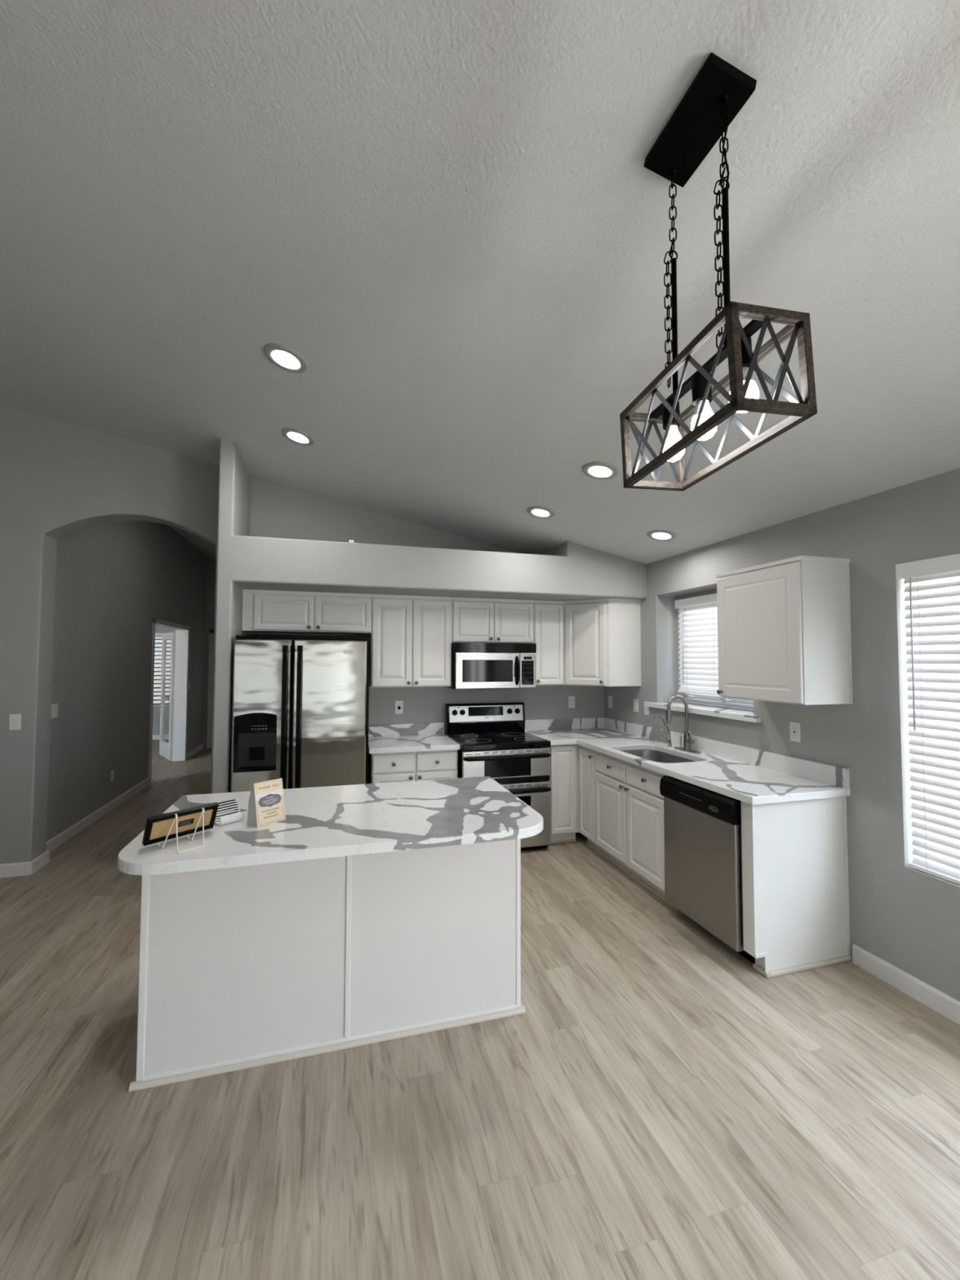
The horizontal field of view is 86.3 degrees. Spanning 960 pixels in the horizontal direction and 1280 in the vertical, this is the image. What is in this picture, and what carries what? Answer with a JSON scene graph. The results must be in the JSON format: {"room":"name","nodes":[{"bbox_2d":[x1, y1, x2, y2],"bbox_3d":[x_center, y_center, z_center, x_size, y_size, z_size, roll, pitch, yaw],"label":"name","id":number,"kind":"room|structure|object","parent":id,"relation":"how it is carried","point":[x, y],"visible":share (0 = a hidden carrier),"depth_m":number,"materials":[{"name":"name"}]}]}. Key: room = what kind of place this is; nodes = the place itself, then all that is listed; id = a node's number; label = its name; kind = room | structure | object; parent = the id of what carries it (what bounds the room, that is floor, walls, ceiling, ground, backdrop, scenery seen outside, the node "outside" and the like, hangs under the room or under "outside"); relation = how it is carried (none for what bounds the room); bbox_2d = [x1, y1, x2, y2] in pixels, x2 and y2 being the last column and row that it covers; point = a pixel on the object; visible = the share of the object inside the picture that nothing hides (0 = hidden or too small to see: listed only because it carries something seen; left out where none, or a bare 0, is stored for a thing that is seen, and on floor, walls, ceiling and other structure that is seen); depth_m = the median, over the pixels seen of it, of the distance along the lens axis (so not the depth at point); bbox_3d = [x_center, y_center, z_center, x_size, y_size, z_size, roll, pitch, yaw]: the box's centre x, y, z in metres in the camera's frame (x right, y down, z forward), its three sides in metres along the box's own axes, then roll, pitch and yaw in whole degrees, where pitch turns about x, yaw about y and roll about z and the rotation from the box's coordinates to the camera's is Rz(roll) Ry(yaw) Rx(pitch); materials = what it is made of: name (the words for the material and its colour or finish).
{"room":"kitchen","nodes":[
{"label":"kitchen","id":0,"kind":"room"},
{"bbox_2d":[0,403,219,864],"bbox_3d":[-4.051,-0.149,3.802,4.115,3.784,0.220,1,-2,-16],"label":"wall","id":1,"kind":"structure","parent":0,"point":[59,479],"depth_m":3.93,"materials":[{"name":"beige paint"}]},
{"bbox_2d":[8,714,21,729],"bbox_3d":[-3.469,0.612,3.819,0.072,0.117,0.009,1,-2,-16],"label":"light switch","id":2,"kind":"object","parent":1,"relation":"attached to","point":[15,720],"visible":1,"depth_m":3.82,"materials":[{"name":"white plastic"}]},
{"bbox_2d":[0,861,32,877],"bbox_3d":[-4.668,1.680,3.432,2.774,0.095,0.014,1,-2,-16],"label":"baseboard","id":3,"kind":"structure","parent":1,"relation":"attached to","point":[21,868],"depth_m":3.78,"materials":[{"name":"white paint"}]},
{"bbox_2d":[29,850,49,874],"bbox_3d":[-3.373,1.703,3.923,0.014,0.095,0.248,1,-2,-16],"label":"baseboard","id":4,"kind":"object","parent":1,"relation":"attached to","point":[42,860],"visible":1,"depth_m":3.92,"materials":[{"name":"white paint"}]},
{"bbox_2d":[46,520,206,841],"bbox_3d":[-4.338,0.083,6.667,0.160,3.548,5.460,1,-2,-16],"label":"wall","id":5,"kind":"structure","parent":0,"point":[104,599],"depth_m":5.42,"materials":[{"name":"grey paint"}]},
{"bbox_2d":[50,703,57,718],"bbox_3d":[-3.585,0.598,4.312,0.009,0.117,0.120,1,-2,-16],"label":"light switch","id":6,"kind":"object","parent":5,"relation":"attached to","point":[54,713],"visible":0.78,"depth_m":4.31,"materials":[{"name":"white plastic"}]},
{"bbox_2d":[45,777,149,852],"bbox_3d":[-3.874,1.756,5.276,0.014,0.095,2.660,1,-2,-16],"label":"baseboard","id":7,"kind":"structure","parent":5,"relation":"attached to","point":[73,830],"depth_m":5.01,"materials":[{"name":"white paint"}]},
{"bbox_2d":[110,769,114,782],"bbox_3d":[-3.929,1.450,5.472,0.007,0.117,0.072,1,-2,-16],"label":"wall outlet","id":8,"kind":"object","parent":5,"relation":"attached to","point":[113,771],"visible":1,"depth_m":5.46,"materials":[{"name":"white plastic"}]},
{"bbox_2d":[159,631,175,760],"bbox_3d":[-5.093,0.899,8.414,0.118,2.030,0.760,2,-3,-43],"label":"door","id":9,"kind":"structure","parent":5,"relation":"in","point":[166,748],"depth_m":8.25,"materials":[{"name":"white paint"}]},
{"bbox_2d":[148,617,189,784],"bbox_3d":[-4.553,0.816,7.388,0.186,2.140,1.700,1,-2,-16],"label":"trim","id":10,"kind":"structure","parent":5,"relation":"attached to","point":[182,632],"depth_m":8.13,"materials":[{"name":"white paint"}]},
{"bbox_2d":[186,743,203,759],"bbox_3d":[-4.859,1.892,8.726,0.014,0.095,1.080,1,-2,-16],"label":"baseboard","id":11,"kind":"structure","parent":5,"relation":"attached to","point":[195,750],"depth_m":8.69,"materials":[{"name":"white paint"}]},
{"bbox_2d":[152,626,175,734],"bbox_3d":[-7.248,0.691,10.188,3.490,2.600,0.150,1,-2,-16],"label":"wall","id":12,"kind":"structure","parent":0,"point":[156,711],"depth_m":10.32,"materials":[{"name":"beige paint"}]},
{"bbox_2d":[151,734,168,739],"bbox_3d":[-7.229,1.940,10.059,3.490,0.095,0.014,1,-2,-16],"label":"baseboard","id":13,"kind":"structure","parent":12,"relation":"attached to","point":[154,736],"depth_m":10.28,"materials":[{"name":"white paint"}]},
{"bbox_2d":[153,636,171,705],"bbox_3d":[-6.769,0.599,10.354,1.200,1.480,0.060,1,-2,-16],"label":"window","id":14,"kind":"structure","parent":12,"relation":"in","point":[156,641],"depth_m":10.44,"materials":[{"name":"white glass"}]},
{"bbox_2d":[153,632,171,706],"bbox_3d":[-6.749,0.595,10.283,1.180,1.478,0.064,1,-2,-16],"label":"window blind","id":15,"kind":"object","parent":14,"relation":"attached to","point":[157,634],"visible":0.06,"depth_m":10.36,"materials":[{"name":"white plastic"}]},
{"bbox_2d":[202,556,216,748],"bbox_3d":[-4.361,0.200,9.570,1.710,3.548,0.140,1,-2,-16],"label":"wall","id":16,"kind":"structure","parent":0,"point":[211,562],"depth_m":9.35,"materials":[{"name":"beige paint"}]},
{"bbox_2d":[206,629,213,748],"bbox_3d":[-4.490,0.890,9.425,0.930,2.155,0.025,1,-2,-16],"label":"door","id":17,"kind":"structure","parent":16,"relation":"in","point":[211,631],"depth_m":9.30,"materials":[{"name":"white paint"}]},
{"bbox_2d":[248,477,604,790],"bbox_3d":[-0.294,0.190,4.904,3.746,3.213,0.140,1,-2,-16],"label":"wall","id":18,"kind":"structure","parent":0,"point":[277,511],"depth_m":4.71,"materials":[{"name":"beige paint"}]},
{"bbox_2d":[241,589,371,634],"bbox_3d":[-1.438,-0.226,4.326,1.004,0.328,0.372,1,-2,-16],"label":"upper cabinet","id":19,"kind":"object","parent":18,"relation":"attached to","point":[272,611],"visible":1,"depth_m":4.18,"materials":[{"name":"white paint"}]},
{"bbox_2d":[395,700,403,713],"bbox_3d":[-0.737,0.615,4.672,0.072,0.117,0.028,1,-2,-16],"label":"wall outlet","id":20,"kind":"object","parent":18,"relation":"attached to","point":[398,704],"visible":1,"depth_m":4.68,"materials":[{"name":"white plastic"}]},
{"bbox_2d":[368,722,444,737],"bbox_3d":[-0.685,0.820,4.684,0.722,0.106,0.020,1,-2,-16],"label":"backsplash","id":21,"kind":"structure","parent":18,"relation":"attached to","point":[432,728],"depth_m":4.68,"materials":[{"name":"white stone"}]},
{"bbox_2d":[368,594,452,687],"bbox_3d":[-0.621,0.015,4.550,0.694,0.787,0.372,1,-2,-16],"label":"upper cabinet","id":22,"kind":"object","parent":18,"relation":"attached to","point":[410,640],"visible":0.98,"depth_m":4.40,"materials":[{"name":"white paint"}]},
{"bbox_2d":[451,596,533,643],"bbox_3d":[0.086,-0.167,4.759,0.771,0.402,0.372,1,-2,-16],"label":"upper cabinet","id":23,"kind":"object","parent":18,"relation":"attached to","point":[473,620],"visible":0.93,"depth_m":4.61,"materials":[{"name":"white paint"}]},
{"bbox_2d":[444,642,536,688],"bbox_3d":[0.096,0.238,4.703,0.762,0.410,0.452,1,-2,-16],"label":"microwave","id":24,"kind":"object","parent":23,"relation":"attached to","point":[474,665],"visible":0.97,"depth_m":4.52,"materials":[{"name":"silver metal"}]},
{"bbox_2d":[533,600,564,685],"bbox_3d":[0.604,0.032,4.899,0.303,0.787,0.372,1,-2,-16],"label":"upper cabinet","id":25,"kind":"object","parent":18,"relation":"attached to","point":[548,615],"visible":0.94,"depth_m":4.75,"materials":[{"name":"white paint"}]},
{"bbox_2d":[568,696,574,707],"bbox_3d":[0.924,0.625,5.157,0.072,0.117,0.007,1,-2,-16],"label":"wall outlet","id":26,"kind":"object","parent":18,"relation":"attached to","point":[571,699],"visible":1,"depth_m":5.15,"materials":[{"name":"white plastic"}]},
{"bbox_2d":[211,437,646,793],"bbox_3d":[-0.282,0.168,4.445,3.516,3.260,0.749,1,-2,-16],"label":"wall","id":27,"kind":"structure","parent":0,"point":[570,571],"depth_m":3.96,"materials":[{"name":"beige paint"}]},
{"bbox_2d":[524,717,604,731],"bbox_3d":[0.844,0.841,5.120,0.882,0.106,0.020,1,-2,-16],"label":"backsplash","id":28,"kind":"structure","parent":27,"relation":"attached to","point":[588,722],"depth_m":5.11,"materials":[{"name":"white stone"}]},
{"bbox_2d":[0,0,959,564],"bbox_3d":[-2.680,-1.379,3.951,9.000,1.448,15.200,1,-2,-16],"label":"ceiling","id":29,"kind":"structure","parent":0,"point":[451,211],"depth_m":1.63,"materials":[{"name":"beige paint"}]},
{"bbox_2d":[263,342,308,373],"bbox_3d":[-0.948,-1.374,2.505,0.207,0.052,0.212,1,-2,-12],"label":"recessed light","id":30,"kind":"object","parent":29,"relation":"in","point":[285,357],"visible":1,"depth_m":2.49,"materials":[{"name":"white plastic"}]},
{"bbox_2d":[281,427,314,445],"bbox_3d":[-1.201,-1.340,3.382,0.207,0.052,0.212,1,-2,-12],"label":"recessed light","id":31,"kind":"object","parent":29,"relation":"in","point":[296,436],"visible":1,"depth_m":3.37,"materials":[{"name":"white plastic"}]},
{"bbox_2d":[526,506,555,518],"bbox_3d":[0.457,-0.959,3.851,0.207,0.052,0.212,1,-2,-12],"label":"recessed light","id":32,"kind":"object","parent":29,"relation":"in","point":[535,511],"visible":1,"depth_m":3.84,"materials":[{"name":"white plastic"}]},
{"bbox_2d":[582,462,618,479],"bbox_3d":[0.706,-0.991,3.003,0.207,0.052,0.212,1,-2,-12],"label":"recessed light","id":33,"kind":"object","parent":29,"relation":"in","point":[597,470],"visible":1,"depth_m":2.99,"materials":[{"name":"white plastic"}]},
{"bbox_2d":[647,529,676,541],"bbox_3d":[1.357,-0.779,3.821,0.207,0.052,0.212,1,-2,-12],"label":"recessed light","id":34,"kind":"object","parent":29,"relation":"in","point":[658,535],"visible":1,"depth_m":3.81,"materials":[{"name":"white plastic"}]},
{"bbox_2d":[619,52,817,491],"bbox_3d":[0.512,-0.816,1.189,0.185,0.814,0.431,1,-2,-13],"label":"pendant lantern","id":35,"kind":"object","parent":29,"relation":"hanging from","point":[720,90],"visible":1,"depth_m":1.12,"materials":[{"name":"black metal"}]},
{"bbox_2d":[661,399,684,462],"bbox_3d":[0.486,-0.526,1.292,0.056,0.152,0.056,1,-2,-16],"label":"bulb","id":36,"kind":"object","parent":35,"relation":"attached to","point":[673,436],"depth_m":1.28,"materials":[{"name":"white glass"}]},
{"bbox_2d":[690,371,716,440],"bbox_3d":[0.513,-0.535,1.175,0.056,0.152,0.056,1,-2,-16],"label":"bulb","id":37,"kind":"object","parent":35,"relation":"attached to","point":[699,383],"depth_m":1.16,"materials":[{"name":"white glass"}]},
{"bbox_2d":[729,334,759,413],"bbox_3d":[0.541,-0.544,1.052,0.056,0.152,0.056,1,-2,-16],"label":"bulb","id":38,"kind":"object","parent":35,"relation":"attached to","point":[753,392],"depth_m":1.03,"materials":[{"name":"white glass"}]},
{"bbox_2d":[0,739,959,1279],"bbox_3d":[-2.664,1.778,3.831,8.850,0.060,15.100,1,-2,-16],"label":"floor","id":39,"kind":"structure","parent":0,"point":[660,1105],"depth_m":1.76,"materials":[{"name":"wood"}]},
{"bbox_2d":[230,633,369,792],"bbox_3d":[-1.384,0.854,4.025,0.958,1.770,0.840,1,-2,-16],"label":"refrigerator","id":40,"kind":"object","parent":39,"relation":"on","point":[300,702],"visible":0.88,"depth_m":3.68,"materials":[{"name":"silver metal"}]},
{"bbox_2d":[128,838,525,1091],"bbox_3d":[-0.635,1.259,2.442,1.570,0.876,0.652,1,-2,-16],"label":"kitchen island","id":41,"kind":"object","parent":39,"relation":"on","point":[242,967],"visible":0.78,"depth_m":2.11,"materials":[{"name":"white paint"}]},
{"bbox_2d":[117,776,543,875],"bbox_3d":[-0.595,0.799,2.359,1.627,0.038,0.950,1,-2,-16],"label":"island countertop","id":42,"kind":"structure","parent":41,"relation":"on","point":[353,820],"depth_m":2.12,"materials":[{"name":"white stone"}]},
{"bbox_2d":[157,807,204,853],"bbox_3d":[-1.085,0.703,1.902,0.134,0.113,0.148,-2,-3,36],"label":"easel","id":43,"kind":"object","parent":42,"relation":"on","point":[202,809],"visible":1,"depth_m":1.89,"materials":[{"name":"silver metal"}]},
{"bbox_2d":[142,802,218,845],"bbox_3d":[-1.135,0.697,1.949,0.058,0.106,0.250,-2,-3,36],"label":"picture frame","id":44,"kind":"object","parent":43,"relation":"on","point":[157,829],"visible":1,"depth_m":1.94,"materials":[{"name":"black wood"}]},
{"bbox_2d":[213,809,244,826],"bbox_3d":[-1.069,0.752,2.171,0.086,0.036,0.100,-2,-3,37],"label":"card holder","id":45,"kind":"object","parent":42,"relation":"on","point":[239,816],"visible":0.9,"depth_m":2.15,"materials":[{"name":"white plastic"}]},
{"bbox_3d":[-1.077,0.755,2.175,0.116,0.016,0.105,1,-2,-16],"label":"business card","id":46,"kind":"object","parent":45,"relation":"in","visible":0},
{"bbox_2d":[215,811,238,821],"bbox_3d":[-1.086,0.750,2.191,0.053,0.018,0.105,-2,-3,37],"label":"business card","id":47,"kind":"object","parent":46,"relation":"on","point":[217,818],"visible":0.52,"depth_m":2.19,"materials":[{"name":"white paper"}]},
{"bbox_2d":[216,806,240,816],"bbox_3d":[-1.094,0.745,2.208,0.052,0.020,0.105,-2,-3,37],"label":"business card","id":48,"kind":"object","parent":47,"relation":"on","point":[234,807],"visible":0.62,"depth_m":2.23,"materials":[{"name":"white paper"}]},
{"bbox_2d":[217,804,240,811],"bbox_3d":[-1.103,0.740,2.224,0.051,0.022,0.105,-2,-3,37],"label":"business card","id":49,"kind":"object","parent":48,"relation":"on","point":[233,805],"visible":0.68,"depth_m":2.25,"materials":[{"name":"white paper"}]},
{"bbox_2d":[217,801,239,808],"bbox_3d":[-1.112,0.735,2.240,0.051,0.024,0.105,-2,-3,37],"label":"business card","id":50,"kind":"object","parent":49,"relation":"on","point":[233,802],"visible":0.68,"depth_m":2.27,"materials":[{"name":"white paper"}]},
{"bbox_2d":[217,799,239,807],"bbox_3d":[-1.121,0.730,2.256,0.050,0.025,0.105,-2,-3,37],"label":"business card","id":51,"kind":"object","parent":50,"relation":"on","point":[233,800],"visible":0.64,"depth_m":2.28,"materials":[{"name":"white paper"}]},
{"bbox_2d":[247,777,285,826],"bbox_3d":[-0.906,0.685,2.177,0.081,0.173,0.128,-2,-3,37],"label":"tent card","id":52,"kind":"object","parent":42,"relation":"on","point":[266,806],"visible":1,"depth_m":2.15,"materials":[{"name":"beige paper"}]},
{"bbox_2d":[262,796,277,804],"bbox_3d":[-0.886,0.677,2.162,0.005,0.025,0.072,-2,-3,37],"label":"print","id":53,"kind":"object","parent":52,"relation":"on","point":[266,800],"depth_m":2.16,"materials":[{"name":"white paper"}]},
{"bbox_2d":[262,807,279,818],"bbox_3d":[-0.880,0.728,2.155,0.006,0.031,0.077,-2,-3,37],"label":"print","id":54,"kind":"object","parent":52,"relation":"attached to","point":[267,812],"depth_m":2.15,"materials":[{"name":"brown paper"}]},
{"bbox_2d":[368,749,457,783],"bbox_3d":[-0.593,1.336,4.361,0.695,0.876,0.648,1,-2,-16],"label":"base cabinet","id":55,"kind":"object","parent":39,"relation":"on","point":[384,767],"visible":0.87,"depth_m":4.10,"materials":[{"name":"white paint"}]},
{"bbox_2d":[368,722,460,753],"bbox_3d":[-0.599,0.827,4.383,0.726,0.144,0.648,1,-2,-16],"label":"countertop","id":56,"kind":"structure","parent":55,"relation":"on","point":[406,737],"depth_m":4.50,"materials":[{"name":"white stone"}]},
{"bbox_2d":[444,702,551,850],"bbox_3d":[0.144,1.184,4.514,0.774,1.196,0.730,1,-2,-16],"label":"range","id":57,"kind":"object","parent":39,"relation":"on","point":[492,738],"visible":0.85,"depth_m":4.30,"materials":[{"name":"silver metal"}]},
{"bbox_2d":[446,731,551,751],"bbox_3d":[0.146,0.887,4.521,0.774,0.054,0.615,1,-2,-16],"label":"cooktop","id":58,"kind":"object","parent":57,"relation":"in","point":[468,740],"depth_m":4.33,"materials":[{"name":"black glass"}]},
{"bbox_2d":[548,743,579,844],"bbox_3d":[0.647,1.354,4.731,0.300,0.876,0.617,1,-2,-16],"label":"base cabinet","id":59,"kind":"object","parent":39,"relation":"on","point":[564,758],"visible":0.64,"depth_m":4.44,"materials":[{"name":"white paint"}]},
{"bbox_2d":[578,745,604,855],"bbox_3d":[1.175,1.343,4.425,0.648,0.876,0.298,1,-2,-16],"label":"base cabinet","id":60,"kind":"object","parent":39,"relation":"on","point":[587,770],"visible":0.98,"depth_m":4.32,"materials":[{"name":"white paint"}]},
{"bbox_2d":[595,751,677,909],"bbox_3d":[1.347,1.320,3.824,0.648,0.876,0.950,1,-2,-16],"label":"base cabinet","id":61,"kind":"object","parent":39,"relation":"on","point":[629,827],"visible":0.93,"depth_m":3.69,"materials":[{"name":"white paint"}]},
{"bbox_2d":[524,717,850,804],"bbox_3d":[1.206,0.811,3.885,0.905,0.144,2.596,1,-2,-16],"label":"countertop","id":62,"kind":"structure","parent":61,"relation":"on","point":[753,776],"depth_m":3.32,"materials":[{"name":"white stone"}]},
{"bbox_2d":[620,749,695,763],"bbox_3d":[1.312,0.977,3.812,0.439,0.191,0.734,1,-2,-16],"label":"sink","id":63,"kind":"object","parent":62,"relation":"in","point":[652,755],"visible":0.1,"depth_m":4.13,"materials":[{"name":"silver metal"}]},
{"bbox_2d":[654,715,672,746],"bbox_3d":[1.469,0.730,4.107,0.163,0.251,0.042,1,-2,-16],"label":"water tap","id":64,"kind":"object","parent":62,"relation":"on","point":[660,717],"visible":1,"depth_m":4.11,"materials":[{"name":"silver metal"}]},
{"bbox_2d":[666,694,701,753],"bbox_3d":[1.517,0.634,3.915,0.213,0.426,0.274,1,-2,-16],"label":"kitchen faucet","id":65,"kind":"object","parent":62,"relation":"on","point":[687,739],"visible":1,"depth_m":3.91,"materials":[{"name":"silver metal"}]},
{"bbox_2d":[683,731,690,750],"bbox_3d":[1.589,0.769,3.930,0.054,0.142,0.054,1,-2,-16],"label":"handle","id":66,"kind":"object","parent":65,"relation":"on","point":[686,737],"depth_m":3.91,"materials":[{"name":"silver metal"}]},
{"bbox_2d":[659,775,755,963],"bbox_3d":[1.541,1.293,3.055,0.651,0.868,0.612,1,-2,-16],"label":"dishwasher","id":67,"kind":"object","parent":39,"relation":"on","point":[703,846],"visible":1,"depth_m":2.90,"materials":[{"name":"silver metal"}]},
{"bbox_2d":[741,795,851,977],"bbox_3d":[1.681,1.276,2.715,0.617,0.876,0.095,1,-2,-16],"label":"cabinet end panel","id":68,"kind":"object","parent":39,"relation":"on","point":[795,884],"visible":0.95,"depth_m":2.67,"materials":[{"name":"white paint"}]},
{"bbox_2d":[674,588,753,711],"bbox_3d":[1.885,0.080,3.987,0.062,0.970,1.055,1,-2,-16],"label":"window frame","id":69,"kind":"structure","parent":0,"point":[713,590],"depth_m":4.44,"materials":[{"name":"beige paint"}]},
{"bbox_2d":[604,467,959,1001],"bbox_3d":[2.421,0.432,1.746,0.250,2.488,7.800,1,-2,-16],"label":"wall","id":70,"kind":"structure","parent":0,"point":[908,917],"depth_m":2.67,"materials":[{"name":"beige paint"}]},
{"bbox_2d":[563,598,640,686],"bbox_3d":[1.084,0.033,4.886,0.609,0.787,0.661,1,-2,-16],"label":"upper cabinet","id":71,"kind":"object","parent":70,"relation":"attached to","point":[602,636],"visible":1,"depth_m":4.64,"materials":[{"name":"white paint"}]},
{"bbox_2d":[608,696,612,708],"bbox_3d":[1.312,0.625,5.158,0.007,0.117,0.072,1,-2,-16],"label":"wall outlet","id":72,"kind":"object","parent":70,"relation":"attached to","point":[610,698],"visible":1,"depth_m":5.15,"materials":[{"name":"white plastic"}]},
{"bbox_2d":[633,699,638,712],"bbox_3d":[1.436,0.607,4.720,0.009,0.117,0.072,1,-2,-16],"label":"light switch","id":73,"kind":"object","parent":70,"relation":"attached to","point":[635,701],"visible":1,"depth_m":4.71,"materials":[{"name":"white plastic"}]},
{"bbox_2d":[644,701,648,715],"bbox_3d":[1.482,0.609,4.557,0.009,0.117,0.072,1,-2,-16],"label":"light switch","id":74,"kind":"object","parent":70,"relation":"attached to","point":[646,708],"visible":0.79,"depth_m":4.55,"materials":[{"name":"white plastic"}]},
{"bbox_2d":[675,593,719,696],"bbox_3d":[1.817,0.036,3.944,0.074,0.783,0.905,1,-2,-16],"label":"window blind","id":75,"kind":"object","parent":70,"relation":"attached to","point":[698,615],"visible":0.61,"depth_m":4.13,"materials":[{"name":"white plastic"}]},
{"bbox_2d":[645,693,761,722],"bbox_3d":[1.774,0.106,3.979,0.304,0.914,1.232,1,-2,-16],"label":"window sill","id":76,"kind":"structure","parent":70,"relation":"in","point":[722,702],"depth_m":3.88,"materials":[{"name":"white plastic"}]},
{"bbox_2d":[604,717,849,788],"bbox_3d":[1.631,0.798,4.007,0.020,0.106,2.592,1,-2,-16],"label":"backsplash","id":77,"kind":"structure","parent":70,"relation":"attached to","point":[835,775],"depth_m":3.40,"materials":[{"name":"white stone"}]},
{"bbox_2d":[715,555,853,705],"bbox_3d":[1.742,-0.039,3.015,0.372,0.784,0.636,1,-2,-16],"label":"upper cabinet","id":78,"kind":"object","parent":70,"relation":"attached to","point":[784,632],"visible":1,"depth_m":2.77,"materials":[{"name":"white paint"}]},
{"bbox_2d":[789,721,800,742],"bbox_3d":[1.901,0.555,3.090,0.009,0.117,0.072,1,-2,-16],"label":"wall outlet","id":79,"kind":"object","parent":70,"relation":"attached to","point":[795,727],"visible":1,"depth_m":3.08,"materials":[{"name":"white plastic"}]},
{"bbox_2d":[791,725,797,737],"bbox_3d":[1.899,0.555,3.090,0.002,0.068,0.034,1,-2,-16],"label":"receptacle","id":80,"kind":"object","parent":79,"relation":"attached to","point":[794,728],"depth_m":3.09,"materials":[{"name":"white plastic"}]},
{"bbox_2d":[852,943,959,1025],"bbox_3d":[2.345,1.619,1.473,0.014,0.095,2.606,1,-2,-16],"label":"baseboard","id":81,"kind":"structure","parent":70,"relation":"attached to","point":[944,1004],"depth_m":2.46,"materials":[{"name":"white paint"}]},
{"bbox_2d":[915,580,933,618],"bbox_3d":[2.478,0.331,1.678,0.060,1.485,1.850,1,-2,-16],"label":"window","id":82,"kind":"structure","parent":70,"relation":"in","point":[926,580],"depth_m":2.55,"materials":[{"name":"white glass"}]},
{"bbox_2d":[895,553,959,884],"bbox_3d":[2.353,0.329,1.642,0.076,1.481,1.842,1,-2,-16],"label":"window blind","id":83,"kind":"object","parent":70,"relation":"attached to","point":[933,642],"visible":1,"depth_m":2.40,"materials":[{"name":"white plastic"}]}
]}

